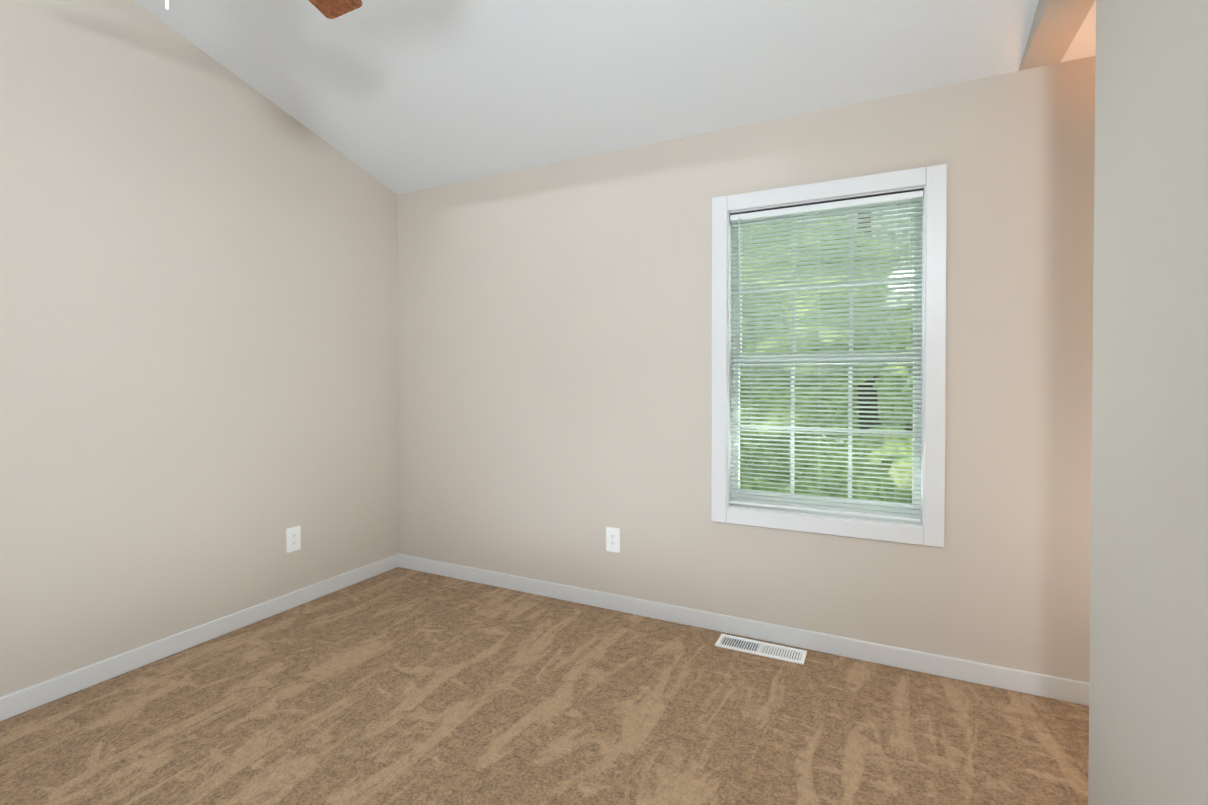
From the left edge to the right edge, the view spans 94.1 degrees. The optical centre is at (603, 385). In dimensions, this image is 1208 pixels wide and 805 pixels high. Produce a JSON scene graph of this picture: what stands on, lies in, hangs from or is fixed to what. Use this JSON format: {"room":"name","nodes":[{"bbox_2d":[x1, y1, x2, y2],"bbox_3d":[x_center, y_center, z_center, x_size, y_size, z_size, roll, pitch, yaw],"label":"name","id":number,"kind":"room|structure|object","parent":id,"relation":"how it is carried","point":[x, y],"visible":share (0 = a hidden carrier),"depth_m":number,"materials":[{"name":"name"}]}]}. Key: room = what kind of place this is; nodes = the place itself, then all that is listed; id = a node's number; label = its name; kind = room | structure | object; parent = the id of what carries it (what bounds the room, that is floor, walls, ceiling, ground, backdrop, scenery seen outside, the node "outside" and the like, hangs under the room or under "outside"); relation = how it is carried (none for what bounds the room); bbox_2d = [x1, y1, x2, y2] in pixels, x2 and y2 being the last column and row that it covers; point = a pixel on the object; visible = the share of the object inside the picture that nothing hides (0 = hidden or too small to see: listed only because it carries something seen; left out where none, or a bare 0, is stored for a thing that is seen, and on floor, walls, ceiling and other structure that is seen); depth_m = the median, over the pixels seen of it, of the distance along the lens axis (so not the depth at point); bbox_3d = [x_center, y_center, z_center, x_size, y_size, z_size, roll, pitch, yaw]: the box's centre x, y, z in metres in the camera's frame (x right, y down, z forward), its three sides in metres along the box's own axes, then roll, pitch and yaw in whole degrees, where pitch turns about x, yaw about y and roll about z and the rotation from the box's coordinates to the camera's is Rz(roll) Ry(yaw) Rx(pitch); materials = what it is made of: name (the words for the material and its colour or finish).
{"room":"empty bedroom","nodes":[
{"label":"empty bedroom","id":0,"kind":"room"},
{"bbox_2d":[0,0,397,696],"bbox_3d":[-2.424,-0.834,1.683,0.150,4.094,4.827,0,1,26],"label":"wall","id":1,"kind":"structure","parent":0,"point":[198,332],"depth_m":2.50,"materials":[{"name":"beige paint"}]},
{"bbox_2d":[0,554,398,720],"bbox_3d":[-2.351,1.170,1.670,0.014,0.085,4.527,0,1,26],"label":"baseboard","id":2,"kind":"structure","parent":1,"relation":"attached to","point":[35,696],"depth_m":2.50,"materials":[{"name":"white wood"}]},
{"bbox_2d":[286,526,300,552],"bbox_3d":[-1.677,0.829,3.038,0.008,0.130,0.080,0,1,26],"label":"electrical outlet","id":3,"kind":"object","parent":1,"relation":"attached to","point":[293,538],"visible":1,"depth_m":3.03,"materials":[{"name":"white plastic"}]},
{"bbox_2d":[0,567,1088,804],"bbox_3d":[-0.323,1.285,0.670,4.838,0.120,4.827,0,1,26],"label":"floor","id":4,"kind":"structure","parent":0,"point":[398,685],"depth_m":2.02,"materials":[{"name":"carpet"}]},
{"bbox_2d":[715,634,806,664],"bbox_3d":[0.713,1.198,2.562,0.390,0.009,0.125,0,1,26],"label":"air vent register","id":5,"kind":"object","parent":4,"relation":"on","point":[774,651],"visible":1,"depth_m":2.55,"materials":[{"name":"white metal"}]},
{"bbox_2d":[135,0,1038,193],"bbox_3d":[-0.935,-1.921,0.934,3.473,1.487,4.827,0,1,26],"label":"ceiling","id":6,"kind":"structure","parent":0,"point":[399,96],"depth_m":2.44,"materials":[{"name":"white paint"}]},
{"bbox_2d":[165,0,361,18],"bbox_3d":[-1.083,-1.377,1.428,0.993,0.782,0.993,0,1,-32],"label":"ceiling fan","id":7,"kind":"object","parent":6,"relation":"hanging from","point":[331,9],"visible":1,"depth_m":2.01,"materials":[{"name":"brown wood"}]},
{"bbox_2d":[397,56,1095,682],"bbox_3d":[0.780,-0.169,2.716,4.688,2.740,0.150,0,1,26],"label":"wall","id":8,"kind":"structure","parent":0,"point":[555,356],"depth_m":2.77,"materials":[{"name":"beige paint"}]},
{"bbox_2d":[606,527,619,552],"bbox_3d":[0.048,0.822,3.001,0.080,0.130,0.008,0,1,26],"label":"electrical outlet","id":9,"kind":"object","parent":8,"relation":"attached to","point":[612,539],"visible":1,"depth_m":3.00,"materials":[{"name":"white plastic"}]},
{"bbox_2d":[398,554,1088,705],"bbox_3d":[0.683,1.159,2.688,4.524,0.085,0.014,0,1,26],"label":"baseboard","id":10,"kind":"structure","parent":8,"relation":"attached to","point":[1054,687],"depth_m":2.60,"materials":[{"name":"white wood"}]},
{"bbox_2d":[711,164,946,547],"bbox_3d":[1.000,-0.123,2.597,0.980,1.576,0.170,0,1,26],"label":"window unit","id":11,"kind":"structure","parent":8,"relation":"in","point":[849,482],"depth_m":2.52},
{"bbox_2d":[730,188,922,521],"bbox_3d":[0.977,-0.128,2.550,0.814,1.404,0.042,0,1,26],"label":"mini blinds","id":12,"kind":"object","parent":11,"relation":"attached to","point":[877,200],"visible":0.88,"depth_m":2.54,"materials":[{"name":"white plastic"}]},
{"bbox_2d":[1060,0,1095,62],"bbox_3d":[1.830,-1.281,1.099,1.085,0.120,1.797,0,1,26],"label":"ceiling","id":13,"kind":"structure","parent":0,"point":[1083,44],"depth_m":2.01,"materials":[{"name":"white paint"}]},
{"bbox_2d":[1019,0,1207,804],"bbox_3d":[0.681,-0.816,0.150,0.130,4.094,4.527,0,1,26],"label":"wall","id":14,"kind":"structure","parent":0,"point":[1148,706],"depth_m":1.12,"materials":[{"name":"beige paint"}]},
{"label":"outside","id":15,"kind":"structure","parent":0,"visible":0},
{"bbox_2d":[798,207,913,441],"bbox_3d":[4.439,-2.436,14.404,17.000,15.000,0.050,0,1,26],"label":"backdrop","id":16,"kind":"structure","parent":15,"point":[837,440],"depth_m":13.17,"materials":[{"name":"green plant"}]},
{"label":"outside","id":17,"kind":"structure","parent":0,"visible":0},
{"bbox_2d":[740,212,912,502],"bbox_3d":[2.276,-0.841,7.778,10.139,10.016,7.812,0,1,26],"label":"trees","id":18,"kind":"object","parent":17,"point":[835,454],"depth_m":5.89,"materials":[{"name":"green plant"}]}
]}

